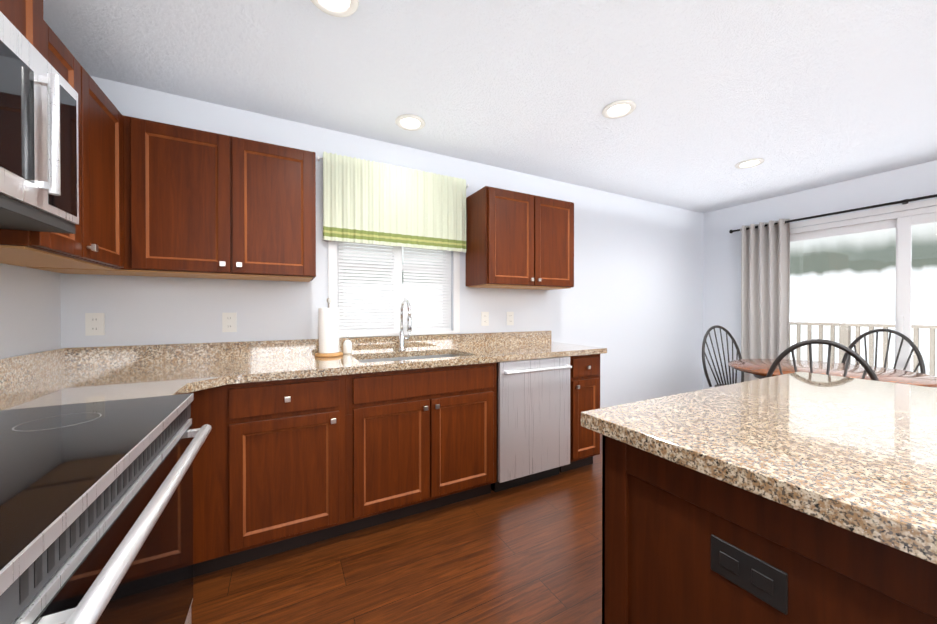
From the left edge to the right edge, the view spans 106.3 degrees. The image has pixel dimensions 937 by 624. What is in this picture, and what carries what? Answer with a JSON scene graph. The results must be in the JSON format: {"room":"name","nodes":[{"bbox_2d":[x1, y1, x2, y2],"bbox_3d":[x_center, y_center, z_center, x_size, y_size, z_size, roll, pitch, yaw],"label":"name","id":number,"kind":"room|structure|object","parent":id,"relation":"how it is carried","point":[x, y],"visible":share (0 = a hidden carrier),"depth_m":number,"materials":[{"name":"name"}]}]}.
{"room":"kitchen","nodes":[
{"label":"kitchen","id":0,"kind":"room"},
{"bbox_2d":[0,263,60,357],"bbox_3d":[-0.777,0.009,-0.753,0.120,2.400,5.600,0,0,-28],"label":"wall","id":1,"kind":"structure","parent":0,"point":[30,310],"depth_m":1.53,"materials":[{"name":"white paint"}]},
{"bbox_2d":[0,0,43,56],"bbox_3d":[-1.179,-0.901,0.547,0.384,0.466,0.941,0,0,-28],"label":"upper cabinet","id":2,"kind":"object","parent":1,"relation":"attached to","point":[24,18],"visible":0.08,"depth_m":0.98,"materials":[{"name":"brown wood"}]},
{"bbox_2d":[0,11,78,233],"bbox_3d":[-1.145,-0.450,0.568,0.460,0.430,0.939,0,0,-28],"label":"microwave","id":3,"kind":"object","parent":2,"relation":"attached to","point":[39,170],"visible":1,"depth_m":0.89,"materials":[{"name":"silver metal"}]},
{"bbox_2d":[0,20,123,269],"bbox_3d":[-1.565,-0.546,1.257,0.364,0.716,0.662,0,0,-28],"label":"upper cabinet","id":4,"kind":"object","parent":1,"relation":"attached to","point":[95,240],"visible":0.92,"depth_m":1.34,"materials":[{"name":"brown wood"}]},
{"bbox_2d":[60,76,703,407],"bbox_3d":[0.415,-0.015,3.112,5.840,2.400,0.120,0,0,-28],"label":"wall","id":5,"kind":"structure","parent":0,"point":[631,300],"depth_m":2.94,"materials":[{"name":"white paint"}]},
{"bbox_2d":[85,313,104,335],"bbox_3d":[-1.919,0.063,1.805,0.070,0.115,0.009,0,0,-28],"label":"electrical outlet","id":6,"kind":"object","parent":5,"relation":"attached to","point":[94,323],"visible":1,"depth_m":1.80,"materials":[{"name":"white plastic"}]},
{"bbox_2d":[27,115,315,281],"bbox_3d":[-1.439,-0.549,1.853,1.144,0.716,0.364,0,0,-28],"label":"upper cabinet","id":7,"kind":"object","parent":5,"relation":"attached to","point":[202,204],"visible":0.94,"depth_m":1.77,"materials":[{"name":"brown wood"}]},
{"bbox_2d":[222,313,236,331],"bbox_3d":[-1.411,0.061,2.074,0.070,0.115,0.009,0,0,-28],"label":"electrical outlet","id":8,"kind":"object","parent":5,"relation":"attached to","point":[229,322],"visible":1,"depth_m":2.07,"materials":[{"name":"white plastic"}]},
{"bbox_2d":[317,151,468,251],"bbox_3d":[-0.487,-0.753,2.525,1.100,0.572,0.066,0,0,-28],"label":"valance curtain","id":9,"kind":"object","parent":5,"relation":"attached to","point":[368,202],"visible":1,"depth_m":2.47,"materials":[{"name":"fabric"}]},
{"bbox_2d":[328,240,459,337],"bbox_3d":[-0.522,-0.348,2.593,0.970,1.037,0.118,0,0,-28],"label":"kitchen window","id":10,"kind":"structure","parent":5,"relation":"in","point":[333,274],"depth_m":2.58,"materials":[{"name":"white paint"}]},
{"bbox_2d":[338,241,451,333],"bbox_3d":[-0.508,-0.325,2.568,0.840,0.944,0.032,0,0,-28],"label":"window blinds","id":11,"kind":"object","parent":10,"relation":"attached to","point":[427,314],"visible":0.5,"depth_m":2.53,"materials":[{"name":"white plastic"}]},
{"bbox_2d":[481,312,488,325],"bbox_3d":[0.136,0.056,2.892,0.070,0.115,0.009,0,0,-28],"label":"electrical outlet","id":12,"kind":"object","parent":5,"relation":"attached to","point":[484,318],"visible":1,"depth_m":2.89,"materials":[{"name":"white plastic"}]},
{"bbox_2d":[507,312,513,324],"bbox_3d":[0.357,0.055,3.009,0.070,0.115,0.009,0,0,-28],"label":"electrical outlet","id":13,"kind":"object","parent":5,"relation":"attached to","point":[510,318],"visible":1,"depth_m":3.01,"materials":[{"name":"white plastic"}]},
{"bbox_2d":[466,186,573,289],"bbox_3d":[0.436,-0.553,2.844,0.850,0.711,0.364,0,0,-28],"label":"upper cabinet","id":14,"kind":"object","parent":5,"relation":"attached to","point":[517,240],"visible":1,"depth_m":2.68,"materials":[{"name":"brown wood"}]},
{"bbox_2d":[191,434,601,623],"bbox_3d":[1.752,1.250,0.592,5.840,0.100,5.840,0,0,-28],"label":"floor","id":15,"kind":"structure","parent":0,"point":[529,553],"depth_m":1.62,"materials":[{"name":"brown wood"}]},
{"bbox_2d":[0,393,211,623],"bbox_3d":[-1.012,0.738,0.646,0.758,0.925,0.941,0,0,-28],"label":"range","id":16,"kind":"object","parent":15,"relation":"on","point":[96,512],"visible":1,"depth_m":0.68,"materials":[{"name":"silver metal"}]},
{"bbox_2d":[186,393,193,576],"bbox_3d":[-1.388,0.759,1.202,0.618,0.876,0.381,0,0,-28],"label":"base cabinet","id":17,"kind":"object","parent":15,"relation":"on","point":[186,393],"depth_m":1.52,"materials":[{"name":"brown wood"}]},
{"bbox_2d":[0,330,606,409],"bbox_3d":[-0.413,0.245,2.052,3.138,0.138,0.979,0,0,-28],"label":"countertop","id":18,"kind":"structure","parent":17,"relation":"on","point":[64,376],"depth_m":1.82,"materials":[{"name":"stone"}]},
{"bbox_2d":[315,298,342,356],"bbox_3d":[-0.877,0.092,2.209,0.168,0.365,0.168,0,0,-28],"label":"paper towel holder","id":19,"kind":"object","parent":18,"relation":"on","point":[328,327],"visible":1,"depth_m":2.16,"materials":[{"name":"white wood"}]},
{"bbox_2d":[343,334,351,353],"bbox_3d":[-0.794,0.209,2.309,0.056,0.130,0.058,0,0,-28],"label":"soap dispenser","id":20,"kind":"object","parent":18,"relation":"on","point":[347,346],"visible":1,"depth_m":2.29,"materials":[{"name":"white plastic"}]},
{"bbox_2d":[398,299,411,350],"bbox_3d":[-0.417,0.090,2.418,0.093,0.366,0.214,0,0,-28],"label":"faucet","id":21,"kind":"object","parent":18,"relation":"on","point":[402,338],"visible":1,"depth_m":2.46,"materials":[{"name":"silver metal"}]},
{"bbox_2d":[359,354,456,362],"bbox_3d":[-0.353,0.406,2.257,0.728,0.185,0.408,0,0,-28],"label":"sink","id":22,"kind":"object","parent":18,"relation":"in","point":[405,358],"visible":0.04,"depth_m":2.44,"materials":[{"name":"silver metal"}]},
{"bbox_2d":[246,374,349,561],"bbox_3d":[-0.991,0.754,1.955,0.497,0.876,0.618,0,0,-28],"label":"base cabinet","id":23,"kind":"object","parent":15,"relation":"on","point":[279,466],"depth_m":1.70,"materials":[{"name":"brown wood"}]},
{"bbox_2d":[350,378,496,532],"bbox_3d":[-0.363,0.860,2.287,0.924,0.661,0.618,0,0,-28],"label":"base cabinet","id":24,"kind":"object","parent":15,"relation":"on","point":[426,444],"depth_m":1.99,"materials":[{"name":"brown wood"}]},
{"bbox_2d":[491,356,571,491],"bbox_3d":[0.336,0.752,2.604,0.596,0.872,0.633,0,0,-28],"label":"dishwasher","id":25,"kind":"object","parent":15,"relation":"on","point":[533,419],"visible":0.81,"depth_m":2.35,"materials":[{"name":"silver metal"}]},
{"bbox_2d":[559,354,599,472],"bbox_3d":[0.727,0.749,2.863,0.326,0.876,0.618,0,0,-28],"label":"base cabinet","id":26,"kind":"object","parent":15,"relation":"on","point":[585,370],"depth_m":2.59,"materials":[{"name":"brown wood"}]},
{"bbox_2d":[702,325,743,386],"bbox_3d":[2.569,0.661,3.319,0.480,1.051,0.522,0,0,-13],"label":"chair","id":27,"kind":"object","parent":15,"relation":"on","point":[704,353],"visible":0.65,"depth_m":3.49,"materials":[{"name":"grey"}]},
{"bbox_2d":[602,436,936,623],"bbox_3d":[1.151,0.759,0.859,1.290,0.880,0.920,0,0,-28],"label":"kitchen island","id":28,"kind":"object","parent":15,"relation":"on","point":[680,546],"depth_m":0.70,"materials":[{"name":"brown wood"}]},
{"bbox_2d":[581,372,936,567],"bbox_3d":[1.151,0.299,0.856,1.370,0.040,1.000,0,0,-28],"label":"island countertop","id":29,"kind":"structure","parent":28,"relation":"on","point":[858,457],"depth_m":0.76,"materials":[{"name":"beige stone"}]},
{"bbox_2d":[766,339,878,380],"bbox_3d":[2.048,0.669,2.057,0.480,1.051,0.522,0,0,44],"label":"chair","id":30,"kind":"object","parent":15,"relation":"on","point":[868,369],"visible":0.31,"depth_m":1.87,"materials":[{"name":"grey"}]},
{"bbox_2d":[728,359,936,387],"bbox_3d":[2.557,0.797,2.553,1.080,0.768,1.080,0,0,-28],"label":"dining table","id":31,"kind":"object","parent":15,"relation":"on","point":[758,368],"visible":0.33,"depth_m":2.48,"materials":[{"name":"brown wood"}]},
{"bbox_2d":[841,329,925,373],"bbox_3d":[3.226,0.664,2.834,0.522,1.051,0.480,0,0,-22],"label":"chair","id":32,"kind":"object","parent":15,"relation":"on","point":[912,345],"visible":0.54,"depth_m":2.88,"materials":[{"name":"grey"}]},
{"bbox_2d":[43,0,936,212],"bbox_3d":[1.752,-1.250,0.576,5.840,0.100,5.840,0,0,-28],"label":"ceiling","id":33,"kind":"structure","parent":0,"point":[799,95],"depth_m":1.80,"materials":[{"name":"white paint"}]},
{"bbox_2d":[311,0,358,16],"bbox_3d":[-0.515,-1.198,1.335,0.188,0.011,0.188,0,0,-28],"label":"recessed light","id":34,"kind":"object","parent":33,"relation":"in","point":[340,8],"visible":1,"depth_m":1.38,"materials":[{"name":"white plastic"}]},
{"bbox_2d":[395,114,424,130],"bbox_3d":[-0.370,-1.204,2.237,0.188,0.011,0.188,0,0,-28],"label":"recessed light","id":35,"kind":"object","parent":33,"relation":"in","point":[410,122],"visible":1,"depth_m":2.23,"materials":[{"name":"white plastic"}]},
{"bbox_2d":[602,100,635,118],"bbox_3d":[0.894,-1.203,2.091,0.188,0.011,0.188,0,0,-28],"label":"recessed light","id":36,"kind":"object","parent":33,"relation":"in","point":[618,109],"visible":1,"depth_m":2.09,"materials":[{"name":"white plastic"}]},
{"bbox_2d":[735,158,763,168],"bbox_3d":[2.286,-1.208,2.861,0.188,0.011,0.188,0,0,-28],"label":"recessed light","id":37,"kind":"object","parent":33,"relation":"in","point":[749,163],"visible":1,"depth_m":2.86,"materials":[{"name":"white plastic"}]},
{"bbox_2d":[703,160,936,388],"bbox_3d":[4.280,-0.008,1.921,0.120,2.400,5.600,0,0,-28],"label":"wall","id":38,"kind":"structure","parent":0,"point":[722,279],"depth_m":3.98,"materials":[{"name":"white paint"}]},
{"bbox_2d":[729,194,936,381],"bbox_3d":[3.605,0.108,2.933,0.126,2.115,2.532,0,0,-28],"label":"curtain","id":39,"kind":"object","parent":38,"relation":"attached to","point":[765,280],"visible":0.79,"depth_m":3.74,"materials":[{"name":"grey fabric"}]},
{"bbox_2d":[789,206,936,374],"bbox_3d":[3.705,0.166,2.997,0.092,2.040,1.840,0,0,-28],"label":"sliding glass door","id":40,"kind":"structure","parent":38,"relation":"in","point":[902,222],"depth_m":3.03,"materials":[{"name":"white paint"}]},
{"bbox_2d":[790,199,936,228],"bbox_3d":[3.651,0.141,2.969,0.011,2.090,1.940,0,0,-28],"label":"window frame","id":41,"kind":"structure","parent":38,"relation":"in","point":[921,204],"depth_m":3.13,"materials":[{"name":"white paint"}]},
{"label":"outside","id":42,"kind":"structure","parent":0,"visible":0},
{"bbox_2d":[789,319,936,375],"bbox_3d":[4.713,0.714,3.609,2.180,1.175,4.263,0,0,-28],"label":"deck","id":43,"kind":"object","parent":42,"point":[916,326],"depth_m":4.75,"materials":[{"name":"white wood"}]}
]}

